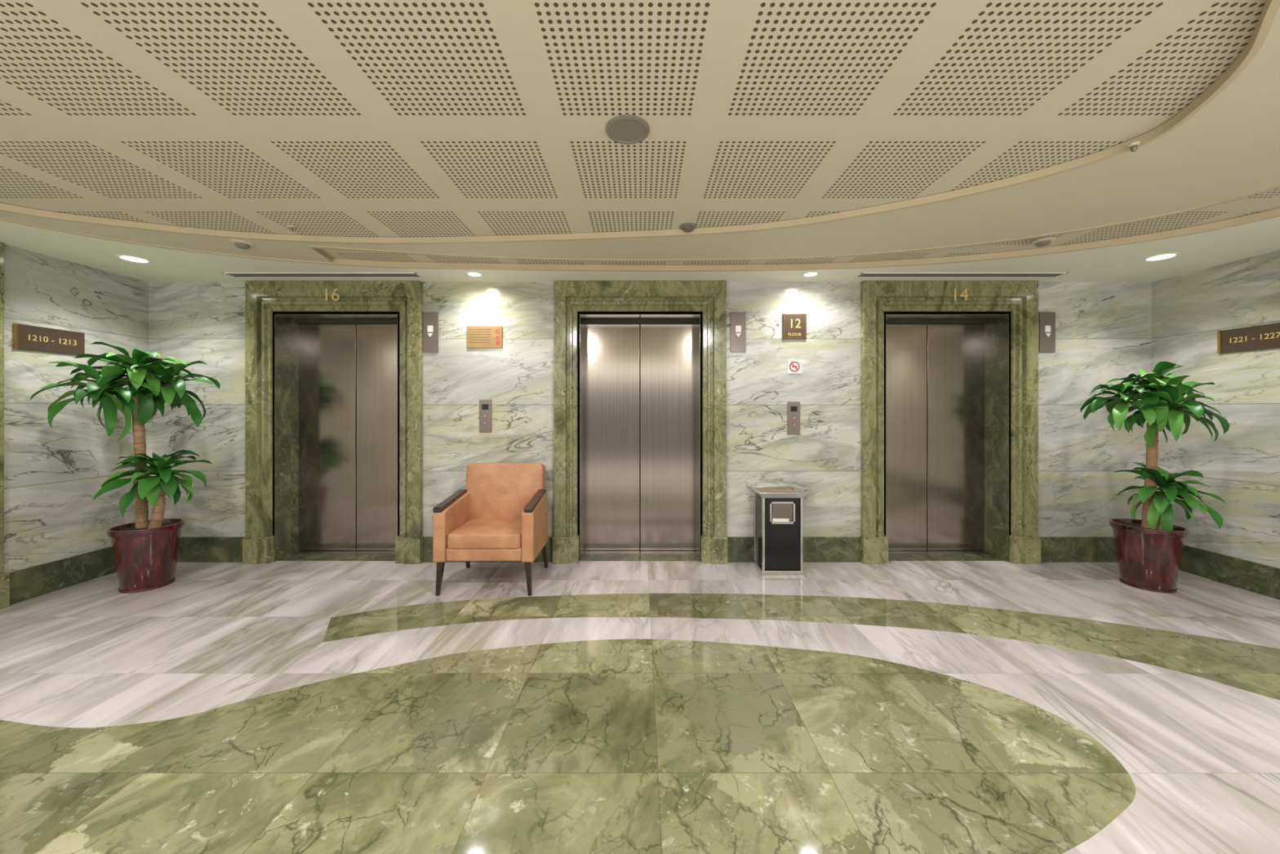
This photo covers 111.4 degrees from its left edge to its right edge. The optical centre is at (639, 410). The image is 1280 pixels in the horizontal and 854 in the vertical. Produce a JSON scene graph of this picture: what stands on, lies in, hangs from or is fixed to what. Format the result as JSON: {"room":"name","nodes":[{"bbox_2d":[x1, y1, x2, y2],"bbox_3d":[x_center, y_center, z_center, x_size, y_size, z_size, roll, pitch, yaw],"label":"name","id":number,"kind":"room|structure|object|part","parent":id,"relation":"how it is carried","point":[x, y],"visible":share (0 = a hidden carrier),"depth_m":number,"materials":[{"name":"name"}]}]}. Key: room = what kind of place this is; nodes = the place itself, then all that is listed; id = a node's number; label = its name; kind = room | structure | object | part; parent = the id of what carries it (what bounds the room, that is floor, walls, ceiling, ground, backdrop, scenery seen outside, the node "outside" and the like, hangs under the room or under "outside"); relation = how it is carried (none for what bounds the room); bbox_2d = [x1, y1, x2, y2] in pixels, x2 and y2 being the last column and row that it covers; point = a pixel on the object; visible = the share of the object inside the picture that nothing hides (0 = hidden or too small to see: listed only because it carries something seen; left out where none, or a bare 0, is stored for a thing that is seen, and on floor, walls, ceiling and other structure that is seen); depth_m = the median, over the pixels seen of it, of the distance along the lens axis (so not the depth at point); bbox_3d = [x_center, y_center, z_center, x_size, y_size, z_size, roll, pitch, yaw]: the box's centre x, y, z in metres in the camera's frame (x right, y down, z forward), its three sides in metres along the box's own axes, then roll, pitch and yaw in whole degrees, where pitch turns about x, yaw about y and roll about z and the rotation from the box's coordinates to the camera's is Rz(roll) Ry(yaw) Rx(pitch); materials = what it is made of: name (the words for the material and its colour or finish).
{"room":"elevator lobby","nodes":[
{"label":"elevator lobby","id":0,"kind":"room"},
{"bbox_2d":[4,244,148,572],"bbox_3d":[-4.346,0.075,0.365,0.300,2.430,6.730,0,0,0],"label":"wall","id":1,"kind":"structure","parent":0,"point":[53,476],"depth_m":3.16,"materials":[{"name":"stone"}]},
{"bbox_2d":[0,241,9,609],"bbox_3d":[-4.171,0.095,2.737,0.051,2.390,0.275,0,0,0],"label":"trim","id":2,"kind":"structure","parent":1,"relation":"attached to","point":[4,575],"depth_m":2.85,"materials":[{"name":"green stone"}]},
{"bbox_2d":[13,323,84,355],"bbox_3d":[-4.187,-0.500,3.107,0.016,0.172,0.367,0,0,0],"label":"number sign","id":3,"kind":"object","parent":1,"relation":"attached to","point":[27,337],"visible":0.99,"depth_m":3.08,"materials":[{"name":"brown metal"}]},
{"bbox_2d":[9,546,115,604],"bbox_3d":[-4.189,1.183,3.288,0.015,0.213,0.856,0,0,0],"label":"baseboard","id":4,"kind":"structure","parent":1,"relation":"attached to","point":[25,584],"depth_m":3.15,"materials":[{"name":"stone"}]},
{"bbox_2d":[0,0,1279,265],"bbox_3d":[0.087,-1.200,0.625,9.166,0.120,7.250,0,0,0],"label":"ceiling","id":5,"kind":"structure","parent":0,"point":[383,118],"depth_m":1.64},
{"bbox_2d":[115,254,151,263],"bbox_3d":[-3.660,-1.097,3.160,0.173,0.010,0.173,0,0,0],"label":"recessed light","id":6,"kind":"object","parent":5,"relation":"in","point":[125,257],"visible":1,"depth_m":3.16,"materials":[{"name":"white glass"}]},
{"bbox_3d":[-3.660,-1.097,3.160,0.136,0.001,0.136,0,0,0],"label":"bulb","id":7,"kind":"part","parent":6,"relation":"part of","materials":[{"name":"white glass"}]},
{"bbox_2d":[230,240,254,248],"bbox_3d":[-2.620,-1.088,2.879,0.120,0.030,0.120,0,0,0],"label":"ceiling sensor","id":8,"kind":"object","parent":5,"relation":"attached to","point":[238,243],"depth_m":2.85,"materials":[{"name":"beige plastic"}]},
{"bbox_2d":[288,225,294,231],"bbox_3d":[-2.154,-1.125,2.699,0.034,0.030,0.034,0,0,0],"label":"sprinkler","id":9,"kind":"object","parent":5,"relation":"attached to","point":[291,228],"visible":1,"depth_m":2.69,"materials":[{"name":"grey metal"}]},
{"bbox_2d":[222,272,423,277],"bbox_3d":[-2.550,-1.095,3.530,1.540,0.006,0.120,0,0,0],"label":"ceiling vent","id":10,"kind":"object","parent":5,"relation":"in","point":[233,274],"visible":1,"depth_m":3.52,"materials":[{"name":"grey metal"}]},
{"bbox_2d":[466,271,482,276],"bbox_3d":[-1.330,-1.097,3.510,0.122,0.010,0.122,0,0,0],"label":"recessed light","id":11,"kind":"object","parent":5,"relation":"in","point":[469,273],"visible":1,"depth_m":3.50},
{"bbox_3d":[-1.330,-1.097,3.510,0.096,0.001,0.096,0,0,0],"label":"bulb","id":12,"kind":"part","parent":11,"relation":"part of","materials":[{"name":"white glass"}]},
{"bbox_2d":[605,114,648,144],"bbox_3d":[-0.050,-1.135,1.768,0.176,0.010,0.176,0,0,0],"label":"ceiling speaker","id":13,"kind":"object","parent":5,"relation":"in","point":[627,129],"depth_m":1.76},
{"bbox_2d":[0,0,1279,244],"bbox_3d":[-0.893,-1.119,1.010,5.978,0.037,3.747,0,0,0],"label":"trim","id":14,"kind":"structure","parent":5,"relation":"attached to","point":[1270,8],"depth_m":2.50,"materials":[{"name":"beige paint"}]},
{"bbox_2d":[0,207,1279,271],"bbox_3d":[-0.022,-1.115,0.954,7.994,0.043,4.955,0,0,0],"label":"trim","id":15,"kind":"structure","parent":5,"relation":"attached to","point":[1273,213],"depth_m":3.28,"materials":[{"name":"beige paint"}]},
{"bbox_2d":[0,208,1279,282],"bbox_3d":[0.087,-1.119,0.365,8.566,0.042,6.730,0,0,0],"label":"ceiling soffit","id":16,"kind":"structure","parent":5,"relation":"attached to","point":[1205,250],"depth_m":3.33,"materials":[{"name":"white paint"}]},
{"bbox_2d":[679,222,697,232],"bbox_3d":[0.298,-1.125,2.699,0.108,0.030,0.108,0,0,0],"label":"smoke detector","id":17,"kind":"object","parent":5,"relation":"attached to","point":[688,227],"visible":1,"depth_m":2.67,"materials":[{"name":"grey plastic"}]},
{"bbox_2d":[307,185,1279,261],"bbox_3d":[0.572,-1.117,0.890,5.589,0.040,4.650,0,0,0],"label":"trim","id":18,"kind":"structure","parent":5,"relation":"attached to","point":[1277,186],"depth_m":3.02,"materials":[{"name":"beige paint"}]},
{"bbox_2d":[802,271,818,276],"bbox_3d":[1.370,-1.097,3.510,0.122,0.010,0.122,0,0,0],"label":"recessed light","id":19,"kind":"object","parent":5,"relation":"in","point":[808,273],"visible":1,"depth_m":3.51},
{"bbox_3d":[1.370,-1.097,3.510,0.096,0.001,0.096,0,0,0],"label":"bulb","id":20,"kind":"part","parent":19,"relation":"part of","materials":[{"name":"white glass"}]},
{"bbox_2d":[853,272,1067,277],"bbox_3d":[2.580,-1.095,3.530,1.640,0.006,0.120,0,0,0],"label":"ceiling vent","id":21,"kind":"object","parent":5,"relation":"in","point":[861,274],"visible":1,"depth_m":3.52,"materials":[{"name":"grey metal"}]},
{"bbox_2d":[1031,237,1056,246],"bbox_3d":[2.620,-1.088,2.837,0.120,0.030,0.120,0,0,0],"label":"ceiling sensor","id":22,"kind":"object","parent":5,"relation":"attached to","point":[1044,242],"depth_m":2.81,"materials":[{"name":"beige plastic"}]},
{"bbox_2d":[1128,141,1140,151],"bbox_3d":[2.041,-1.088,1.805,0.034,0.030,0.034,0,0,0],"label":"sprinkler","id":23,"kind":"object","parent":5,"relation":"attached to","point":[1133,146],"visible":1,"depth_m":1.80,"materials":[{"name":"grey metal"}]},
{"bbox_2d":[1142,252,1179,262],"bbox_3d":[3.720,-1.097,3.120,0.173,0.010,0.173,0,0,0],"label":"recessed light","id":24,"kind":"object","parent":5,"relation":"in","point":[1166,255],"visible":1,"depth_m":3.12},
{"bbox_3d":[3.720,-1.097,3.120,0.136,0.001,0.136,0,0,0],"label":"bulb","id":25,"kind":"part","parent":24,"relation":"part of","materials":[{"name":"white glass"}]},
{"bbox_2d":[0,560,1279,853],"bbox_3d":[0.087,1.350,0.625,9.166,0.120,7.250,0,0,0],"label":"floor","id":26,"kind":"structure","parent":0,"point":[1201,756],"depth_m":2.46,"materials":[{"name":"white stone"}]},
{"bbox_2d":[30,341,220,593],"bbox_3d":[-3.635,0.404,3.132,0.835,1.772,0.815,0,0,0],"label":"dracaena","id":27,"kind":"object","parent":26,"relation":"on","point":[145,552],"visible":1,"depth_m":3.12,"materials":[{"name":"green plant"}]},
{"bbox_2d":[106,518,185,591],"bbox_3d":[-3.630,1.065,3.220,0.388,0.450,0.388,0,0,0],"label":"pot","id":28,"kind":"object","parent":26,"relation":"on","point":[145,553],"depth_m":3.12,"materials":[{"name":"red ceramic"}]},
{"bbox_2d":[276,554,395,560],"bbox_3d":[-2.595,1.288,3.833,1.044,0.004,0.165,0,0,0],"label":"threshold","id":29,"kind":"object","parent":26,"relation":"on","point":[292,557],"visible":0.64,"depth_m":3.81,"materials":[{"name":"stone"}]},
{"bbox_2d":[432,462,548,595],"bbox_3d":[-1.090,0.858,3.331,0.700,0.865,0.619,0,0,0],"label":"armchair","id":30,"kind":"object","parent":26,"relation":"on","point":[500,514],"visible":1,"depth_m":3.21,"materials":[{"name":"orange leather"}]},
{"bbox_3d":[-1.399,1.167,3.062,0.051,0.245,0.049,0,0,0],"label":"leg","id":31,"kind":"part","parent":30,"relation":"part of","materials":[{"name":"brown wood"}]},
{"bbox_3d":[-1.405,0.664,3.252,0.060,0.081,0.461,0,0,0],"label":"armrest","id":32,"kind":"part","parent":30,"relation":"part of","materials":[{"name":"brown wood"}]},
{"bbox_3d":[-1.397,0.851,3.280,0.085,0.409,0.499,0,0,0],"label":"arm","id":33,"kind":"part","parent":30,"relation":"part of","materials":[{"name":"orange leather"}]},
{"bbox_3d":[-1.399,1.167,3.550,0.051,0.245,0.103,0,0,0],"label":"leg","id":34,"kind":"part","parent":30,"relation":"part of","materials":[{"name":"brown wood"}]},
{"bbox_3d":[-1.090,1.005,3.295,0.536,0.100,0.510,0,0,0],"label":"seat rail","id":35,"kind":"part","parent":30,"relation":"part of","materials":[{"name":"beige leather"}]},
{"bbox_2d":[447,517,521,548],"bbox_3d":[-1.090,0.912,3.285,0.532,0.144,0.520,0,0,0],"label":"seat cushion","id":36,"kind":"object","parent":30,"relation":"on","point":[466,532],"depth_m":3.05,"materials":[{"name":"orange leather"}]},
{"bbox_3d":[-1.090,0.675,3.545,0.630,0.500,0.171,0,-7,0],"label":"backrest","id":37,"kind":"part","parent":30,"relation":"part of","materials":[{"name":"beige leather"}]},
{"bbox_3d":[-0.781,1.167,3.062,0.051,0.245,0.049,0,0,0],"label":"leg","id":38,"kind":"part","parent":30,"relation":"part of","materials":[{"name":"brown wood"}]},
{"bbox_3d":[-0.782,0.851,3.280,0.085,0.409,0.499,0,0,0],"label":"arm","id":39,"kind":"part","parent":30,"relation":"part of","materials":[{"name":"beige leather"}]},
{"bbox_3d":[-0.775,0.664,3.252,0.060,0.081,0.461,0,0,0],"label":"armrest","id":40,"kind":"part","parent":30,"relation":"part of","materials":[{"name":"brown wood"}]},
{"bbox_3d":[-0.781,1.167,3.550,0.051,0.245,0.103,0,0,0],"label":"leg","id":41,"kind":"part","parent":30,"relation":"part of","materials":[{"name":"brown wood"}]},
{"bbox_2d":[0,639,1135,853],"bbox_3d":[-1.192,1.289,1.613,5.944,0.001,1.429,0,0,-7],"label":"inlay","id":42,"kind":"object","parent":26,"relation":"on","point":[607,746],"visible":1,"depth_m":1.59,"materials":[{"name":"green stone"}]},
{"bbox_2d":[580,554,699,560],"bbox_3d":[0.000,1.288,3.833,1.024,0.004,0.165,0,0,0],"label":"threshold","id":43,"kind":"object","parent":26,"relation":"on","point":[584,557],"visible":1,"depth_m":3.81,"materials":[{"name":"stone"}]},
{"bbox_2d":[750,486,808,574],"bbox_3d":[1.125,0.968,3.570,0.380,0.645,0.300,0,0,0],"label":"bin","id":44,"kind":"object","parent":26,"relation":"on","point":[778,510],"visible":1,"depth_m":3.46,"materials":[{"name":"metal"}]},
{"bbox_2d":[750,486,808,497],"bbox_3d":[1.125,0.667,3.570,0.380,0.045,0.300,0,0,0],"label":"tray","id":45,"kind":"object","parent":44,"relation":"on","point":[760,491],"depth_m":3.51,"materials":[{"name":"metal"}]},
{"bbox_3d":[1.125,0.806,3.451,0.200,0.177,0.013,0,0,0],"label":"opening frame","id":46,"kind":"part","parent":44,"relation":"part of","materials":[{"name":"metal"}]},
{"bbox_2d":[322,593,1279,700],"bbox_3d":[1.271,1.289,2.352,6.348,0.001,1.516,0,0,16],"label":"band","id":47,"kind":"object","parent":26,"relation":"on","point":[1251,668],"visible":1,"depth_m":2.69,"materials":[{"name":"green stone"}]},
{"bbox_2d":[888,554,1006,560],"bbox_3d":[2.625,1.288,3.833,1.044,0.004,0.165,0,0,0],"label":"threshold","id":48,"kind":"object","parent":26,"relation":"on","point":[891,557],"visible":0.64,"depth_m":3.81,"materials":[{"name":"stone"}]},
{"bbox_2d":[1108,518,1189,591],"bbox_3d":[3.740,1.065,3.220,0.388,0.450,0.388,0,0,0],"label":"pot","id":49,"kind":"object","parent":26,"relation":"on","point":[1149,557],"depth_m":3.12,"materials":[{"name":"red ceramic"}]},
{"bbox_2d":[1080,361,1230,593],"bbox_3d":[3.731,0.471,3.205,0.663,1.638,0.713,0,0,34],"label":"dracaena","id":50,"kind":"object","parent":26,"relation":"on","point":[1149,550],"visible":1,"depth_m":3.12,"materials":[{"name":"green plant"}]},
{"bbox_2d":[148,282,1151,537],"bbox_3d":[0.087,0.075,3.990,9.166,2.430,0.520,0,0,0],"label":"wall","id":51,"kind":"structure","parent":0,"point":[1104,330],"depth_m":3.73,"materials":[{"name":"stone"}]},
{"bbox_2d":[298,324,356,550],"bbox_3d":[-2.859,0.242,4.010,0.522,2.071,0.040,0,0,0],"label":"panel","id":52,"kind":"object","parent":51,"relation":"attached to","point":[327,353],"visible":1,"depth_m":3.99,"materials":[{"name":"metal"}]},
{"bbox_2d":[325,288,339,300],"bbox_3d":[-2.587,-0.978,3.677,0.114,0.105,0.008,0,0,0],"label":"number sign","id":53,"kind":"object","parent":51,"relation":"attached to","point":[334,293],"visible":1,"depth_m":3.67,"materials":[{"name":"gold metal"}]},
{"bbox_2d":[242,280,423,564],"bbox_3d":[-2.595,0.096,3.830,1.492,2.389,0.320,0,0,0],"label":"trim","id":54,"kind":"structure","parent":51,"relation":"attached to","point":[262,298],"depth_m":3.70,"materials":[{"name":"green stone"}]},
{"bbox_2d":[293,550,395,554],"bbox_3d":[-2.595,1.285,3.972,1.044,0.010,0.104,0,0,0],"label":"sill","id":55,"kind":"structure","parent":51,"relation":"attached to","point":[300,552],"depth_m":3.95,"materials":[{"name":"metal"}]},
{"bbox_2d":[296,320,397,324],"bbox_3d":[-2.595,-0.806,3.995,1.050,0.027,0.070,0,0,0],"label":"header","id":56,"kind":"object","parent":51,"relation":"attached to","point":[299,322],"visible":0.64,"depth_m":3.96,"materials":[{"name":"metal"}]},
{"bbox_2d":[356,324,397,550],"bbox_3d":[-2.331,0.242,4.010,0.522,2.071,0.040,0,0,0],"label":"panel","id":57,"kind":"object","parent":51,"relation":"attached to","point":[376,344],"visible":0.55,"depth_m":3.99,"materials":[{"name":"metal"}]},
{"bbox_2d":[422,311,438,351],"bbox_3d":[-1.785,-0.669,3.722,0.132,0.342,0.016,0,0,0],"label":"lantern","id":58,"kind":"object","parent":51,"relation":"attached to","point":[430,319],"visible":1,"depth_m":3.72,"materials":[{"name":"grey metal"}]},
{"bbox_2d":[466,325,502,347],"bbox_3d":[-1.325,-0.627,3.723,0.300,0.188,0.014,0,0,0],"label":"brass plaque","id":59,"kind":"object","parent":51,"relation":"attached to","point":[477,336],"visible":1,"depth_m":3.72,"materials":[{"name":"gold metal"}]},
{"bbox_2d":[479,399,491,432],"bbox_3d":[-1.318,0.045,3.720,0.105,0.279,0.020,0,0,0],"label":"panel","id":60,"kind":"object","parent":51,"relation":"attached to","point":[485,405],"visible":1,"depth_m":3.72,"materials":[{"name":"grey metal"}]},
{"bbox_2d":[583,324,639,550],"bbox_3d":[-0.259,0.242,4.010,0.512,2.071,0.040,0,0,0],"label":"panel","id":61,"kind":"object","parent":51,"relation":"attached to","point":[611,352],"visible":0.99,"depth_m":3.99,"materials":[{"name":"metal"}]},
{"bbox_2d":[552,280,727,564],"bbox_3d":[0.000,0.096,3.830,1.472,2.389,0.320,0,0,0],"label":"trim","id":62,"kind":"structure","parent":51,"relation":"attached to","point":[570,297],"depth_m":3.70,"materials":[{"name":"green stone"}]},
{"bbox_2d":[582,550,697,554],"bbox_3d":[0.000,1.285,3.972,1.024,0.010,0.104,0,0,0],"label":"sill","id":63,"kind":"structure","parent":51,"relation":"attached to","point":[585,552],"depth_m":3.95,"materials":[{"name":"metal"}]},
{"bbox_2d":[583,320,696,324],"bbox_3d":[0.000,-0.806,3.995,1.030,0.027,0.070,0,0,0],"label":"header","id":64,"kind":"object","parent":51,"relation":"attached to","point":[585,322],"visible":1,"depth_m":3.96,"materials":[{"name":"metal"}]},
{"bbox_2d":[177,537,1117,562],"bbox_3d":[0.087,1.183,3.724,8.566,0.213,0.015,0,0,0],"label":"baseboard","id":65,"kind":"structure","parent":51,"relation":"attached to","point":[192,549],"depth_m":3.72,"materials":[{"name":"stone"}]},
{"bbox_2d":[640,324,696,550],"bbox_3d":[0.259,0.242,4.010,0.512,2.071,0.040,0,0,0],"label":"panel","id":66,"kind":"object","parent":51,"relation":"attached to","point":[668,352],"visible":0.99,"depth_m":3.99,"materials":[{"name":"metal"}]},
{"bbox_2d":[730,311,746,351],"bbox_3d":[0.837,-0.669,3.722,0.132,0.342,0.016,0,0,0],"label":"lantern","id":67,"kind":"object","parent":51,"relation":"attached to","point":[738,319],"visible":1,"depth_m":3.72,"materials":[{"name":"grey metal"}]},
{"bbox_2d":[787,401,799,434],"bbox_3d":[1.311,0.063,3.720,0.105,0.279,0.020,0,0,0],"label":"panel","id":68,"kind":"object","parent":51,"relation":"attached to","point":[793,407],"visible":1,"depth_m":3.72,"materials":[{"name":"grey metal"}]},
{"bbox_2d":[782,313,806,338],"bbox_3d":[1.318,-0.718,3.723,0.202,0.216,0.014,0,0,0],"label":"number sign","id":69,"kind":"object","parent":51,"relation":"attached to","point":[794,325],"visible":1,"depth_m":3.72,"materials":[{"name":"gold metal"}]},
{"bbox_2d":[787,359,801,373],"bbox_3d":[1.318,-0.377,3.725,0.118,0.118,0.009,0,0,0],"label":"no smoking sign","id":70,"kind":"object","parent":51,"relation":"attached to","point":[794,366],"visible":1,"depth_m":3.72,"materials":[{"name":"white plastic"}]},
{"bbox_2d":[885,324,926,550],"bbox_3d":[2.361,0.242,4.010,0.522,2.071,0.040,0,0,0],"label":"panel","id":71,"kind":"object","parent":51,"relation":"attached to","point":[905,344],"visible":0.57,"depth_m":3.99,"materials":[{"name":"metal"}]},
{"bbox_2d":[885,320,986,324],"bbox_3d":[2.625,-0.806,3.995,1.050,0.027,0.070,0,0,0],"label":"header","id":72,"kind":"object","parent":51,"relation":"attached to","point":[887,322],"visible":0.64,"depth_m":3.96,"materials":[{"name":"metal"}]},
{"bbox_2d":[888,550,991,554],"bbox_3d":[2.625,1.285,3.972,1.044,0.010,0.104,0,0,0],"label":"sill","id":73,"kind":"structure","parent":51,"relation":"attached to","point":[890,552],"depth_m":3.95,"materials":[{"name":"metal"}]},
{"bbox_2d":[860,280,1040,564],"bbox_3d":[2.625,0.096,3.830,1.492,2.389,0.320,0,0,0],"label":"trim","id":74,"kind":"structure","parent":51,"relation":"attached to","point":[1015,412],"depth_m":3.70,"materials":[{"name":"green stone"}]},
{"bbox_2d":[926,324,984,550],"bbox_3d":[2.889,0.242,4.010,0.522,2.071,0.040,0,0,0],"label":"panel","id":75,"kind":"object","parent":51,"relation":"attached to","point":[955,353],"visible":1,"depth_m":3.99,"materials":[{"name":"metal"}]},
{"bbox_2d":[953,288,968,300],"bbox_3d":[2.703,-0.979,3.677,0.115,0.104,0.008,0,0,0],"label":"number sign","id":76,"kind":"object","parent":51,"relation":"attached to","point":[965,291],"visible":1,"depth_m":3.67,"materials":[{"name":"gold metal"}]},
{"bbox_2d":[1039,311,1055,351],"bbox_3d":[3.472,-0.669,3.722,0.132,0.342,0.016,0,0,0],"label":"lantern","id":77,"kind":"object","parent":51,"relation":"attached to","point":[1046,319],"visible":1,"depth_m":3.72,"materials":[{"name":"grey metal"}]},
{"bbox_2d":[1151,249,1279,568],"bbox_3d":[4.520,0.075,0.365,0.300,2.430,6.730,0,0,0],"label":"wall","id":78,"kind":"structure","parent":0,"point":[1242,467],"depth_m":3.23,"materials":[{"name":"stone"}]},
{"bbox_2d":[1179,545,1279,599],"bbox_3d":[4.364,1.183,0.358,0.015,0.213,6.716,0,0,0],"label":"baseboard","id":79,"kind":"structure","parent":78,"relation":"attached to","point":[1258,578],"depth_m":3.20,"materials":[{"name":"stone"}]},
{"bbox_2d":[1217,322,1279,353],"bbox_3d":[4.361,-0.515,3.086,0.017,0.174,0.412,0,0,0],"label":"number sign","id":80,"kind":"object","parent":78,"relation":"attached to","point":[1265,336],"visible":1,"depth_m":3.12,"materials":[{"name":"gold metal"}]}
]}

